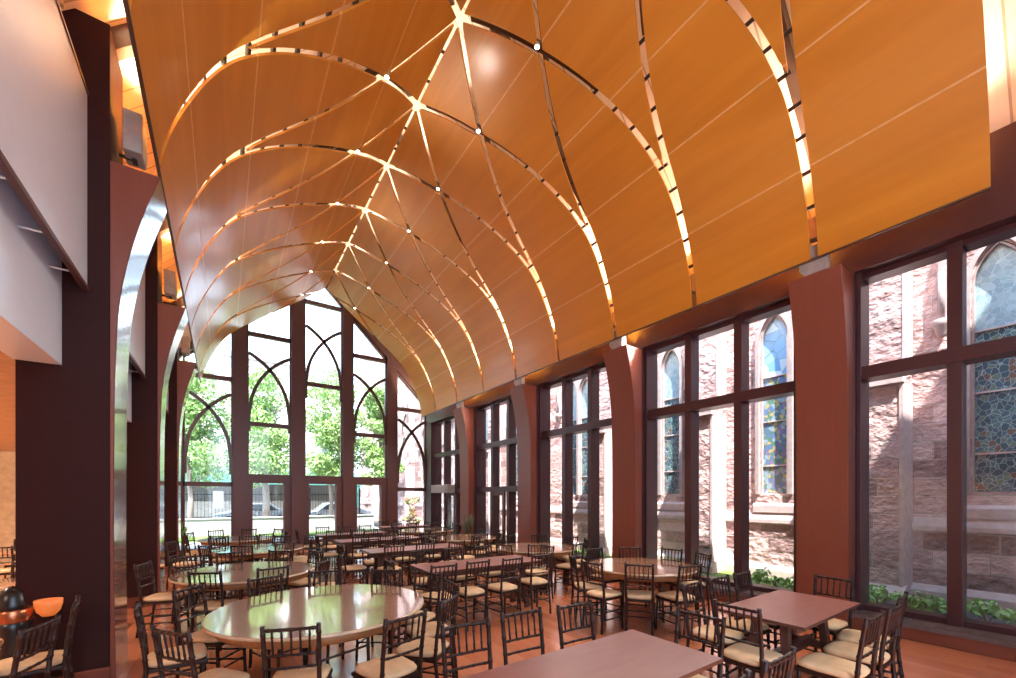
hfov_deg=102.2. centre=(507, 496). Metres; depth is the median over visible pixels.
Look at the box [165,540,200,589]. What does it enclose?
dining chair
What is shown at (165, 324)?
column
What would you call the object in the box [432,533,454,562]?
dining chair
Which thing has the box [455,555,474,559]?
cushion
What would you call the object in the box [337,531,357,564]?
dining chair
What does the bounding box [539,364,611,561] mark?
window
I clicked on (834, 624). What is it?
cushion
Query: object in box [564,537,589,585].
dining chair
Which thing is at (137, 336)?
board
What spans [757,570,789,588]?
plant
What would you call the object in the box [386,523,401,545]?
dining chair
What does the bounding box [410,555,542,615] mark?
table
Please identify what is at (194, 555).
dining chair
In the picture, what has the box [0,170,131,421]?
wall
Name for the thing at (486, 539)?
dining chair
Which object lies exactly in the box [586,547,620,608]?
dining chair
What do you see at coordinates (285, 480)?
door
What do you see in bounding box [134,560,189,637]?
dining chair
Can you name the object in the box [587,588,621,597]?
cushion
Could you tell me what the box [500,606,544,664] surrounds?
dining chair
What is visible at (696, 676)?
cushion
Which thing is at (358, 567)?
cushion
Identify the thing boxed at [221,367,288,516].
tree
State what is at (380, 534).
dining chair
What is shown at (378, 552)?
table
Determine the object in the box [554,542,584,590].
dining chair
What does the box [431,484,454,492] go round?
canopy
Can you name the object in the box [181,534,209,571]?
dining chair
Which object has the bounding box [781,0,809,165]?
rafter
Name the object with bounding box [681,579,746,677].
dining chair
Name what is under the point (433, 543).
dining chair
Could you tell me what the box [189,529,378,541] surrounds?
verge
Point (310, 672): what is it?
cushion
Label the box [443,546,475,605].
dining chair
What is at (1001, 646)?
baseboard
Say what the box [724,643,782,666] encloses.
cushion
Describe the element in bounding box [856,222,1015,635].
window
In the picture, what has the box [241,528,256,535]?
dining chair
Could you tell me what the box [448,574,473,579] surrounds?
cushion
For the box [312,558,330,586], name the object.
dining chair
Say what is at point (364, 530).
dining chair
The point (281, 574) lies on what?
dining chair
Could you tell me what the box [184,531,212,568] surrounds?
dining chair
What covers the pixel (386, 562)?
dining chair
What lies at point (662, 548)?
dining chair
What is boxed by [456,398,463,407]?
floodlight
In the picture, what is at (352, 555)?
dining chair
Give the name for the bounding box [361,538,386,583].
dining chair
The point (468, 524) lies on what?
potted grass
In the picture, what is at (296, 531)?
dining chair
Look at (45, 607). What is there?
bowl
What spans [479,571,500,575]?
cushion
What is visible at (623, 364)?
column
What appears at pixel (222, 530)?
dining chair
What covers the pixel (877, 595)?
plant
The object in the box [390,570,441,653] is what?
dining chair
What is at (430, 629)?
cushion
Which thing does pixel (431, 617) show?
cushion
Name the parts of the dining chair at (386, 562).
leg, leg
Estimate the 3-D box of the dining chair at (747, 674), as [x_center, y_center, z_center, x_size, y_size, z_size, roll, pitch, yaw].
[0.919,1.315,2.095,0.394,0.934,0.470,0,0,-35]
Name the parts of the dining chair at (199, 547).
leg, leg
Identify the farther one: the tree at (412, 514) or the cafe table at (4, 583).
the tree at (412, 514)
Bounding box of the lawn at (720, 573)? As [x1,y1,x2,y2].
[516,542,883,603]
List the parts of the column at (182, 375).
post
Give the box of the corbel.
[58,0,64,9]
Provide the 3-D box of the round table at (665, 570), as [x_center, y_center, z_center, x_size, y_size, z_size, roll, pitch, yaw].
[1.984,1.398,6.117,1.552,0.760,1.552,0,0,15]
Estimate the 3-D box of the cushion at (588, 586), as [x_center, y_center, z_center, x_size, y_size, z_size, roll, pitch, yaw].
[1.192,1.306,6.057,0.398,0.055,0.385,0,0,-4]
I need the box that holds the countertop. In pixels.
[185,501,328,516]
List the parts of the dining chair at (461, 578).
leg, seat, leg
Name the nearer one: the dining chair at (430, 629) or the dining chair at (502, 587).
the dining chair at (430, 629)
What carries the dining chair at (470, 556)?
on the floor
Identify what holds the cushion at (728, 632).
on the dining chair at (728, 632)
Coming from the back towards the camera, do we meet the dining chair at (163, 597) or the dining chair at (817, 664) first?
the dining chair at (163, 597)
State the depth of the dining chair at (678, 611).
2.98 m
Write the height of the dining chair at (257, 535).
0.934 m
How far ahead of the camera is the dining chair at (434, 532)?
10.64 m
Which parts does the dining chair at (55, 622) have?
leg, rail, rail, rail, leg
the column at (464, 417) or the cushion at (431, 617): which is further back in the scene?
the column at (464, 417)
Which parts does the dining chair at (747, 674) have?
leg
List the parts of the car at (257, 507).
glass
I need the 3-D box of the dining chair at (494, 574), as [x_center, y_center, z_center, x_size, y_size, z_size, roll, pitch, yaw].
[-0.324,1.315,7.124,0.394,0.934,0.470,0,0,-35]
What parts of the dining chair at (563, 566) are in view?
leg, seat, leg, leg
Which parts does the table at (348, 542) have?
leg, leg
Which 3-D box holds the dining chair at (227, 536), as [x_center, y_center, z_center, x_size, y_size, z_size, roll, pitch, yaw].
[-6.439,1.315,9.271,0.394,0.934,0.470,0,0,-15]
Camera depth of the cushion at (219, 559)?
8.42 m
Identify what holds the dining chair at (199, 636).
on the floor
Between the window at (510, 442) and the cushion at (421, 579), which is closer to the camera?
the cushion at (421, 579)
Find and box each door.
[247,474,290,543]
[305,475,342,544]
[353,477,386,538]
[446,493,454,534]
[490,492,505,543]
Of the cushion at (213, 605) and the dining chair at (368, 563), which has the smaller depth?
the cushion at (213, 605)
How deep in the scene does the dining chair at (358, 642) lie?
4.85 m
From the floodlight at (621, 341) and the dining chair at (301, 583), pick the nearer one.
the dining chair at (301, 583)
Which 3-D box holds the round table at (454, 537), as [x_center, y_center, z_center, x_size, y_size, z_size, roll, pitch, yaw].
[-1.145,1.398,10.408,1.652,0.760,1.652,0,0,-41]
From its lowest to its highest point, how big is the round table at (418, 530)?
0.760 m
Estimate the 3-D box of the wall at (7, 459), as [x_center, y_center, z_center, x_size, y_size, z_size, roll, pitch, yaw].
[-8.438,-3.569,14.242,13.000,10.698,0.300,0,0,-35]
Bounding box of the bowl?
[33,597,62,616]
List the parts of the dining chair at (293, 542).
leg, leg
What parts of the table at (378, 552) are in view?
leg, leg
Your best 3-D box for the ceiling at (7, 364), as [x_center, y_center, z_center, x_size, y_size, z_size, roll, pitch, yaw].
[-6.718,-1.260,3.795,3.700,0.120,19.100,0,0,-35]
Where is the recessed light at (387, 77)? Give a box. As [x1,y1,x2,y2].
[384,73,389,79]
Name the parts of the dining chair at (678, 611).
leg, rail, rail, leg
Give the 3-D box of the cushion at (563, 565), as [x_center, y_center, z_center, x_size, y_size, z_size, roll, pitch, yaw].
[1.144,1.306,7.794,0.385,0.055,0.398,0,0,-45]
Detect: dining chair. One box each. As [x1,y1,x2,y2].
[0,545,14,574]
[0,595,80,677]
[4,539,14,578]
[9,614,60,677]
[10,561,14,577]
[133,600,207,677]
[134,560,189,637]
[150,625,249,677]
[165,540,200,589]
[170,554,218,624]
[171,582,247,677]
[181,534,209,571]
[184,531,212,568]
[187,570,239,650]
[197,544,235,597]
[208,529,227,564]
[208,536,239,566]
[210,535,235,564]
[215,550,252,599]
[230,544,261,595]
[239,535,262,562]
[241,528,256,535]
[247,573,305,677]
[251,532,273,561]
[253,549,291,596]
[256,564,289,595]
[259,528,282,560]
[260,622,332,677]
[262,541,294,591]
[264,535,290,561]
[283,530,288,542]
[283,549,323,589]
[284,535,313,560]
[291,537,313,577]
[295,529,315,561]
[305,568,344,664]
[311,552,343,586]
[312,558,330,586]
[314,534,338,577]
[315,526,332,560]
[322,529,340,565]
[336,543,367,583]
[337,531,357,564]
[338,525,350,544]
[347,535,369,577]
[350,528,364,560]
[351,608,426,677]
[355,568,401,660]
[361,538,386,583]
[364,530,378,568]
[369,528,386,558]
[374,534,395,563]
[377,544,403,586]
[379,520,392,546]
[384,558,423,610]
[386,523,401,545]
[387,529,400,560]
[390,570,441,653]
[393,536,414,580]
[395,591,458,677]
[398,532,419,572]
[403,577,459,677]
[404,527,423,544]
[408,542,434,585]
[408,549,435,592]
[414,529,431,561]
[420,531,440,561]
[420,563,457,634]
[421,534,440,576]
[423,521,433,541]
[427,522,440,542]
[428,529,435,560]
[432,526,446,542]
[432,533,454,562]
[439,540,464,586]
[440,617,492,677]
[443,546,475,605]
[444,527,460,554]
[451,523,458,534]
[451,559,489,631]
[454,535,480,578]
[466,527,485,556]
[466,533,487,557]
[474,544,505,595]
[482,531,503,557]
[483,529,503,557]
[484,537,507,583]
[484,556,522,617]
[495,543,525,581]
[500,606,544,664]
[502,534,526,576]
[517,552,552,616]
[521,544,554,602]
[527,544,547,594]
[530,534,547,563]
[552,535,577,581]
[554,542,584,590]
[556,599,595,648]
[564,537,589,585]
[568,553,605,619]
[580,559,623,634]
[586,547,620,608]
[619,546,646,607]
[624,562,654,635]
[648,547,682,607]
[655,563,702,638]
[670,551,711,615]
[674,607,725,677]
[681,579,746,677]
[708,574,771,654]
[713,599,786,677]
[733,570,779,670]
[739,668,751,677]
[760,646,796,677]
[794,610,885,677]
[805,573,854,652]
[821,601,904,677]
[835,591,908,677]
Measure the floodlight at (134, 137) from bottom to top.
0.410 m
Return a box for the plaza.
[185,526,402,548]
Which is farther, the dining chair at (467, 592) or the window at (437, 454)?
the window at (437, 454)
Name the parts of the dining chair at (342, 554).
leg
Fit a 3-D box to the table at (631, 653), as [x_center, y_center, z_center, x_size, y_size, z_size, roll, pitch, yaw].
[0.348,1.402,2.312,1.970,0.768,0.700,0,0,-35]
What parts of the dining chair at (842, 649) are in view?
seat, leg, rail, rail, leg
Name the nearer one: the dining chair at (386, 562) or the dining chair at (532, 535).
the dining chair at (386, 562)
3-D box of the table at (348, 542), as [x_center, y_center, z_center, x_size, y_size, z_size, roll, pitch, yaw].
[-3.138,1.402,9.998,1.940,0.768,0.700,0,0,-35]
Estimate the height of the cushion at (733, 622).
0.055 m
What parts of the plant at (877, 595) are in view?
stem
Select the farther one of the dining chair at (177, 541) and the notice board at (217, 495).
the notice board at (217, 495)
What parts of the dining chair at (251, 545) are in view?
leg, leg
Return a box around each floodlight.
[119,107,146,169]
[162,269,176,300]
[179,336,189,356]
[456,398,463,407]
[514,372,524,385]
[610,329,625,349]
[799,244,830,276]
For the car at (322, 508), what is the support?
on the plaza
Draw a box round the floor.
[0,539,1015,677]
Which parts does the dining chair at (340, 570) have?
leg, leg, rail, leg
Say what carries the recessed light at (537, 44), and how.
in the ceiling at (894, 100)
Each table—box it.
[0,549,14,555]
[0,578,14,590]
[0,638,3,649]
[168,561,314,599]
[197,535,273,564]
[201,584,423,671]
[211,543,304,589]
[316,531,384,560]
[334,536,418,574]
[361,543,462,584]
[377,524,429,546]
[399,528,453,539]
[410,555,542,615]
[430,534,494,554]
[462,629,722,677]
[498,542,576,587]
[589,558,696,622]
[718,590,860,677]
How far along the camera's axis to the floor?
4.95 m
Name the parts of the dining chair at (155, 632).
leg, rail, rail, rail, leg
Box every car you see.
[212,503,282,517]
[311,502,371,514]
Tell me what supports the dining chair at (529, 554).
on the floor
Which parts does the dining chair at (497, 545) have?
leg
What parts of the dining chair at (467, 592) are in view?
leg, seat, leg, rail, rail, leg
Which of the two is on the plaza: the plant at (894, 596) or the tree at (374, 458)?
the tree at (374, 458)
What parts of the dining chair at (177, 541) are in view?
leg, leg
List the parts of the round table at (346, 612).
leg, leg, leg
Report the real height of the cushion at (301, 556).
0.055 m
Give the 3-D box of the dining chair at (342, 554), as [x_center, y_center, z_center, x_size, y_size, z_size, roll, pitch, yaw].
[-2.676,1.315,6.039,0.470,0.934,0.394,0,0,-19]
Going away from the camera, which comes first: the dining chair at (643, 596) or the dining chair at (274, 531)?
the dining chair at (643, 596)
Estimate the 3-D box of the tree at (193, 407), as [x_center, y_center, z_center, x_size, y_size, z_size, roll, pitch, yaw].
[-15.241,-2.473,19.415,3.697,8.513,3.871,0,0,-17]
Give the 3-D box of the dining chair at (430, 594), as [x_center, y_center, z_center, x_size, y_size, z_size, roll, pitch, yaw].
[-0.921,1.315,5.370,0.394,0.934,0.470,0,0,-33]
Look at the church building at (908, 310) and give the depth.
6.92 m
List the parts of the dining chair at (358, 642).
leg, leg, rail, leg, leg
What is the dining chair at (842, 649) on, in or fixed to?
on the floor
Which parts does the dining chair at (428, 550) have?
leg, rail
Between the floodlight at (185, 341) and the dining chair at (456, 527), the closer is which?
the floodlight at (185, 341)
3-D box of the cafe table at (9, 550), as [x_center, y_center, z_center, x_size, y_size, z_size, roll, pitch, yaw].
[-9.306,1.399,7.780,0.840,0.762,0.840,0,0,-35]
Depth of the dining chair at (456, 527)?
11.35 m
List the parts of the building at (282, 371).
cornice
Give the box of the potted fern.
[181,522,189,560]
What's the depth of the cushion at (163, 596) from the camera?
5.28 m
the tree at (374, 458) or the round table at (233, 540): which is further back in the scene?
the tree at (374, 458)
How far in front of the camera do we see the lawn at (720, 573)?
8.88 m
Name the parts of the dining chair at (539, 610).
leg, rail, rail, rail, leg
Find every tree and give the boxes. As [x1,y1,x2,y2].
[180,357,230,517]
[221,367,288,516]
[306,367,368,514]
[360,386,405,527]
[402,495,420,524]
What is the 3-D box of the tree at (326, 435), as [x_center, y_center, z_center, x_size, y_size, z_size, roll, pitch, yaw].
[-10.069,-2.835,23.126,4.048,9.238,3.659,0,0,9]
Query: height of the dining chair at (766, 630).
0.934 m
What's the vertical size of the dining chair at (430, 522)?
0.934 m
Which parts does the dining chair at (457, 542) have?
leg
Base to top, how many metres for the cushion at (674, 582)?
0.055 m
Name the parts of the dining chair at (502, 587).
seat, leg, leg, rail, leg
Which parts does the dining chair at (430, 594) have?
leg, seat, rail, leg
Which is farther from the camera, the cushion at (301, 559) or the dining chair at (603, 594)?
the cushion at (301, 559)
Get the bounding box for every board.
[0,0,88,291]
[128,265,145,378]
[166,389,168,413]
[213,491,222,507]
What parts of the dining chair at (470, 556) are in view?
leg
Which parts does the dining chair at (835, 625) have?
leg, seat, rail, rail, leg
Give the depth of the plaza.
15.52 m
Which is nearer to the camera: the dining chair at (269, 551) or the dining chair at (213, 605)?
the dining chair at (213, 605)
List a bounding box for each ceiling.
[0,351,14,451]
[122,0,990,416]
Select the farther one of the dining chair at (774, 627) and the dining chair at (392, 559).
the dining chair at (392, 559)
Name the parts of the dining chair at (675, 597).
leg, seat, leg, rail, rail, leg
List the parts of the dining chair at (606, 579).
leg, seat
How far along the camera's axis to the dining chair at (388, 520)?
14.69 m
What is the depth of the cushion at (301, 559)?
8.31 m
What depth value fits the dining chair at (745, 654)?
3.30 m
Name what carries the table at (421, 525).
on the floor
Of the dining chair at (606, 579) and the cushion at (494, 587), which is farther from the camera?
the dining chair at (606, 579)
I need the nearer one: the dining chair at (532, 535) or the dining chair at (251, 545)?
the dining chair at (251, 545)
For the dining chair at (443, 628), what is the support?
on the floor
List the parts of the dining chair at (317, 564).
leg, leg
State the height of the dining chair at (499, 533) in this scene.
0.934 m
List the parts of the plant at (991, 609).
stem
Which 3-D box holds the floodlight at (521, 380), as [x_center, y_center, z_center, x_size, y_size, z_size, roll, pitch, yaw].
[0.333,-3.285,11.430,0.195,0.410,0.330,0,0,-35]
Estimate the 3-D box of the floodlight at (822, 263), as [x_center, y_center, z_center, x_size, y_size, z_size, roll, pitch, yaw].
[4.294,-3.285,5.731,0.195,0.410,0.330,0,0,-35]
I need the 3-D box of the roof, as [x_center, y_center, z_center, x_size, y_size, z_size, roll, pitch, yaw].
[-1.610,-6.485,7.528,9.330,5.070,19.400,0,0,-35]
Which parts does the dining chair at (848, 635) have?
leg, leg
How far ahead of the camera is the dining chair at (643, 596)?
5.31 m
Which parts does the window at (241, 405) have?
frame, frame, frame, frame, frame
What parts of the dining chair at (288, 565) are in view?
leg, rail, leg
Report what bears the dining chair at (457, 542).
on the floor
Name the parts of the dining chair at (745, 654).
leg, rail, rail, rail, leg, seat, leg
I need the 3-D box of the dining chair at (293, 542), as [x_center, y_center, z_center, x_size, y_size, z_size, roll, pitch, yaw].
[-4.362,1.315,7.809,0.470,0.934,0.394,0,0,32]
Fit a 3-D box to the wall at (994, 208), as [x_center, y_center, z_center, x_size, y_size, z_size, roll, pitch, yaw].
[2.089,-1.170,9.916,0.490,5.900,19.100,0,0,-35]
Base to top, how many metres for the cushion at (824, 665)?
0.055 m
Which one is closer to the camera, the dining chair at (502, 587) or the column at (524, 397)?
the dining chair at (502, 587)
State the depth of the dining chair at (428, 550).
6.50 m
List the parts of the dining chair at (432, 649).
seat, leg, rail, rail, leg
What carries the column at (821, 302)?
on the floor
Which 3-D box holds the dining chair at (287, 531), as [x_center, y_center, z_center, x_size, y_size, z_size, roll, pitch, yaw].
[-5.847,1.315,10.399,0.470,0.934,0.394,0,0,-20]
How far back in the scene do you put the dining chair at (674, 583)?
6.14 m
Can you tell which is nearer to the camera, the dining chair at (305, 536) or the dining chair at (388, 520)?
the dining chair at (305, 536)
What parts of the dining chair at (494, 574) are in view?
leg, leg, seat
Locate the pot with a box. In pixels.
[181,545,186,560]
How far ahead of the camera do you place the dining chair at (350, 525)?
12.12 m
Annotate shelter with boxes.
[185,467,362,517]
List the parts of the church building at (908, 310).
glass, glass, glass, glass, window sill, glass, glass, window sill, glass, glass, window sill, glass, glass, window sill, glass, glass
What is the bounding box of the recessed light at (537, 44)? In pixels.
[534,41,539,49]
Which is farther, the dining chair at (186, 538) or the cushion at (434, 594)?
the dining chair at (186, 538)
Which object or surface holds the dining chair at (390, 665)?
on the floor
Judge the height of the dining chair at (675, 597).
0.934 m
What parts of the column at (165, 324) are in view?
post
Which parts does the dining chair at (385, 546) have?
leg, leg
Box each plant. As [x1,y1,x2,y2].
[751,566,772,583]
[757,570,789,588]
[787,576,793,588]
[869,584,899,603]
[890,590,930,608]
[908,595,946,613]
[967,598,1015,620]
[995,607,1015,624]
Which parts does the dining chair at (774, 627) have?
leg, rail, leg, seat, leg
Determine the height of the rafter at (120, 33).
4.511 m
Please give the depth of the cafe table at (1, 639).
2.87 m
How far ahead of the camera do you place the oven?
3.33 m
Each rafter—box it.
[111,23,588,221]
[159,122,467,252]
[171,204,399,307]
[179,269,433,394]
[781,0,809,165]
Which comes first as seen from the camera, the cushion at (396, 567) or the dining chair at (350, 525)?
the cushion at (396, 567)
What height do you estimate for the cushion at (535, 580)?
0.055 m
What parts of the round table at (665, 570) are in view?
leg, leg, leg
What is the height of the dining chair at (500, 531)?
0.934 m
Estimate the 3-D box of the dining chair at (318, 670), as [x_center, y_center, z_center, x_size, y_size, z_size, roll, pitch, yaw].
[-1.497,1.315,2.933,0.394,0.934,0.470,0,0,-15]
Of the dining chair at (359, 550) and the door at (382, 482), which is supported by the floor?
the dining chair at (359, 550)
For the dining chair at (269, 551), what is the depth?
6.61 m
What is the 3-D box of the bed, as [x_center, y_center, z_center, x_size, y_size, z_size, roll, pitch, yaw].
[0.824,1.805,13.969,2.060,0.150,38.000,0,0,-35]
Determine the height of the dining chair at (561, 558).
0.934 m
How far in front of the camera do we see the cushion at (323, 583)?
6.00 m
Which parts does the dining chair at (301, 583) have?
seat, leg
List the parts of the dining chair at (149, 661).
rail, leg, leg, seat, leg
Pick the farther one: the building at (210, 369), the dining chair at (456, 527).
the building at (210, 369)
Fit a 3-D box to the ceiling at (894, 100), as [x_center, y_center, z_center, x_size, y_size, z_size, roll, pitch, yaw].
[-2.175,-5.412,8.474,7.268,4.314,15.158,0,0,-35]
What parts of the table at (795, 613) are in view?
leg, leg, leg, leg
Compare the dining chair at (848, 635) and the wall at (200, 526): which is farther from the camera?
the wall at (200, 526)
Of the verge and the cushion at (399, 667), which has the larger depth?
the verge
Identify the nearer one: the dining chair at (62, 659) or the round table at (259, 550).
the dining chair at (62, 659)
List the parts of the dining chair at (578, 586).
leg, leg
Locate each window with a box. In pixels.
[183,286,425,552]
[433,417,459,533]
[476,397,517,544]
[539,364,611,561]
[645,300,794,592]
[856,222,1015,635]
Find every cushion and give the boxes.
[0,567,14,572]
[0,650,63,676]
[143,591,187,601]
[147,643,207,667]
[173,561,199,566]
[183,629,219,642]
[190,668,249,677]
[195,599,239,610]
[213,558,237,561]
[273,663,330,677]
[285,555,307,559]
[285,577,317,585]
[291,558,309,562]
[311,582,334,586]
[342,564,366,570]
[355,654,416,677]
[364,559,383,564]
[377,565,400,569]
[395,557,414,561]
[395,637,448,657]
[401,586,422,593]
[404,610,435,624]
[407,621,448,637]
[412,577,435,584]
[420,591,451,601]
[424,554,440,558]
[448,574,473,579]
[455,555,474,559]
[459,586,484,595]
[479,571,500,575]
[488,582,517,591]
[521,577,547,584]
[526,569,547,575]
[530,564,545,569]
[553,555,573,559]
[555,563,579,568]
[564,558,584,562]
[574,581,601,589]
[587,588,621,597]
[592,574,617,580]
[627,589,654,599]
[657,591,694,601]
[673,579,704,585]
[690,674,707,677]
[693,625,743,643]
[719,617,768,633]
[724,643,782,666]
[797,652,869,677]
[815,618,847,630]
[823,641,890,664]
[836,629,889,649]
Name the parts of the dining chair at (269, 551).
leg, leg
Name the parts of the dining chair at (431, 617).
leg, seat, rail, rail, leg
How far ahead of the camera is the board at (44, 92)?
2.92 m
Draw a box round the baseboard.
[476,544,1015,661]
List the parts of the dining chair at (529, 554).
leg, leg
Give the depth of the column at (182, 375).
9.60 m
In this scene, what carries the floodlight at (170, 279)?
attached to the column at (165, 324)
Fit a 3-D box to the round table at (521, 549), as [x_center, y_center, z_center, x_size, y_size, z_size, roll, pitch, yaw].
[0.572,1.398,8.375,1.652,0.760,1.652,0,0,38]
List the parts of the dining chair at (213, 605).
leg, seat, rail, rail, rail, leg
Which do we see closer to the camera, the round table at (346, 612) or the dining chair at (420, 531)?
the round table at (346, 612)
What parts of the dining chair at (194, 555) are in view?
leg, rail, leg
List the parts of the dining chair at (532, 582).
leg, seat, leg, rail, leg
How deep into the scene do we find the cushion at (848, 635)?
3.77 m
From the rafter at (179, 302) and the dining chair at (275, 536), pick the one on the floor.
the dining chair at (275, 536)
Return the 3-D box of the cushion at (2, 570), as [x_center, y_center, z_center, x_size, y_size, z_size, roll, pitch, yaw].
[-8.942,1.306,7.301,0.385,0.055,0.398,0,0,-29]
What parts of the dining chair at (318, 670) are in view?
leg, rail, rail, rail, leg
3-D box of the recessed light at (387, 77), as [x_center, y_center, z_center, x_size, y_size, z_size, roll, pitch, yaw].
[-1.958,-6.802,6.625,0.084,0.060,0.084,0,0,-35]
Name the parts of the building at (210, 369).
cornice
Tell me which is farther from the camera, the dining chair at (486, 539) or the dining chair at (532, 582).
the dining chair at (486, 539)
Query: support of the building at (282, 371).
on the plaza
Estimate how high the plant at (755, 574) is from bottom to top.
0.396 m
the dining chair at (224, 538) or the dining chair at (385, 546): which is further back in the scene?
the dining chair at (224, 538)
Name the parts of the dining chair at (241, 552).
leg, rail, leg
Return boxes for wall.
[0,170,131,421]
[0,270,415,564]
[185,514,373,536]
[426,121,1015,610]
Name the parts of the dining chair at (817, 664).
leg, seat, leg, rail, rail, rail, leg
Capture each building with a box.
[191,366,214,460]
[219,349,339,468]
[360,237,1015,610]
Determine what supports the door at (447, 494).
attached to the window at (437, 454)
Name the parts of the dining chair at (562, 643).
leg, rail, rail, rail, leg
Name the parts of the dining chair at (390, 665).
leg, seat, rail, rail, rail, leg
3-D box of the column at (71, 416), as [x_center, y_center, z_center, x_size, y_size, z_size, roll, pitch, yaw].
[-4.090,-1.370,4.098,1.001,6.300,0.660,0,0,-35]
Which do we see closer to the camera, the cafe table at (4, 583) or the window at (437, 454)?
the cafe table at (4, 583)
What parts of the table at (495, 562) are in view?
leg, leg, leg, leg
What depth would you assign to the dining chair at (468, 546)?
11.31 m
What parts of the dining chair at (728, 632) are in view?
leg, rail, rail, leg, seat, leg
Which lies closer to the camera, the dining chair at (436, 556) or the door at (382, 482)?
the dining chair at (436, 556)
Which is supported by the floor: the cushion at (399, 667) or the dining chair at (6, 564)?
the dining chair at (6, 564)
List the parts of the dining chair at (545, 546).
seat, leg, leg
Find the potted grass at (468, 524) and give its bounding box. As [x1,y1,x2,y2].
[460,514,475,550]
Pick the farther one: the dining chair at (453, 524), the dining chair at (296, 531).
the dining chair at (453, 524)
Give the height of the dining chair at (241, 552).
0.934 m
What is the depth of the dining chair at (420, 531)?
10.02 m
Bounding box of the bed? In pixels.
[374,521,1015,624]
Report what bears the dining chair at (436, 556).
on the floor
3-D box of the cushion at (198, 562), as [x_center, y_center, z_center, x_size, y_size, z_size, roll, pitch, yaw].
[-6.299,1.306,8.013,0.398,0.055,0.385,0,0,-7]
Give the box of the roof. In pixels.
[61,0,1015,390]
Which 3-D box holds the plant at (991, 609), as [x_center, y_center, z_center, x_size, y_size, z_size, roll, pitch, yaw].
[6.460,1.535,5.528,0.568,0.396,0.381,0,0,30]
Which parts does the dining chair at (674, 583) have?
seat, leg, leg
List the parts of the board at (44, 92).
support rod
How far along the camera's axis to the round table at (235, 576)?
5.46 m
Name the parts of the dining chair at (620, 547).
rail, leg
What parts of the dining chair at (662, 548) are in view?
rail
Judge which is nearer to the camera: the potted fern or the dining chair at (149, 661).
the dining chair at (149, 661)
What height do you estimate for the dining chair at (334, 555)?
0.934 m
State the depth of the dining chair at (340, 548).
7.49 m
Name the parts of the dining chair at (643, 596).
leg, rail, rail, rail, seat, leg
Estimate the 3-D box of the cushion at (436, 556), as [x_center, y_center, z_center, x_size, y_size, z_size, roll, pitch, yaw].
[-1.624,1.306,9.016,0.385,0.055,0.398,0,0,-38]
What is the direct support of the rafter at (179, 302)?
attached to the roof
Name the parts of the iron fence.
rail, post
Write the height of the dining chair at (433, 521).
0.934 m
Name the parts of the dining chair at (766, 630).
leg, rail, rail, leg, seat, leg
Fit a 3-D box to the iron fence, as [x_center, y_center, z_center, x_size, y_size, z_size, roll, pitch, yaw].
[-16.597,0.595,22.563,16.500,2.330,0.100,0,0,-35]
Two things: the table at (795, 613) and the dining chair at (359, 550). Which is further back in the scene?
the dining chair at (359, 550)
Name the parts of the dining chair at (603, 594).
leg, rail, leg, leg, seat, leg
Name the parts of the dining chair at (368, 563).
leg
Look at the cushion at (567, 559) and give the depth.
8.31 m
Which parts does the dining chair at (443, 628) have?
leg, rail, rail, rail, leg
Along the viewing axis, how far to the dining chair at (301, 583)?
6.36 m
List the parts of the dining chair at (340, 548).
leg, seat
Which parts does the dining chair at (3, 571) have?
leg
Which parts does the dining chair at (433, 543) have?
leg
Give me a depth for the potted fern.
11.38 m
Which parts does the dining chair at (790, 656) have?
leg, rail, leg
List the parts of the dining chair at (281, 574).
leg, rail, leg, leg, leg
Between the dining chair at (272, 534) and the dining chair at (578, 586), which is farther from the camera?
the dining chair at (272, 534)
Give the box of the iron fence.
[185,488,359,517]
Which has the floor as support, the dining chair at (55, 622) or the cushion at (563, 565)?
the dining chair at (55, 622)
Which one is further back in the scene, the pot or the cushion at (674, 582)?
the pot
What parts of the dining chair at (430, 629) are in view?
seat, leg, rail, leg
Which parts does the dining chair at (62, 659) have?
seat, leg, leg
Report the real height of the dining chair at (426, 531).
0.934 m
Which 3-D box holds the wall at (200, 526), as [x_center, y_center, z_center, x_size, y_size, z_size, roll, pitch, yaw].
[-13.217,1.340,17.788,14.600,0.840,0.400,0,0,-35]
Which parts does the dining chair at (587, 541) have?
leg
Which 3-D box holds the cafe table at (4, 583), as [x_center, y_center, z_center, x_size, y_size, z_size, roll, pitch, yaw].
[-5.907,1.399,4.906,0.840,0.762,0.840,0,0,-35]
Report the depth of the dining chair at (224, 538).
8.54 m
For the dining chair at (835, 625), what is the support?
on the floor
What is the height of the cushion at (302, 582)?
0.055 m
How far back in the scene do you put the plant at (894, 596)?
5.94 m
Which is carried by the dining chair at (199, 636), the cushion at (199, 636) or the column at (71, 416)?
the cushion at (199, 636)
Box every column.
[15,8,166,677]
[126,231,187,607]
[163,302,197,573]
[453,407,473,545]
[510,384,536,542]
[603,345,641,583]
[788,264,852,622]
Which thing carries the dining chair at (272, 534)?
on the floor
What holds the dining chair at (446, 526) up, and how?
on the floor
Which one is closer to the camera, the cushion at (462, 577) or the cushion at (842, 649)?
the cushion at (842, 649)
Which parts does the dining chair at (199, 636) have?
leg, rail, rail, rail, seat, leg, leg, leg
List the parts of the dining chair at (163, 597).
leg, rail, leg, seat, leg, leg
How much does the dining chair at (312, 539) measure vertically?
0.934 m
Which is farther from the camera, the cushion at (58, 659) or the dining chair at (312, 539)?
the dining chair at (312, 539)
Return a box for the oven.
[0,586,62,677]
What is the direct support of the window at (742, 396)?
in the wall at (994, 208)
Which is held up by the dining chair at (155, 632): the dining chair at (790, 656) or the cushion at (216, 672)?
the cushion at (216, 672)
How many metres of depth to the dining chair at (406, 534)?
9.74 m

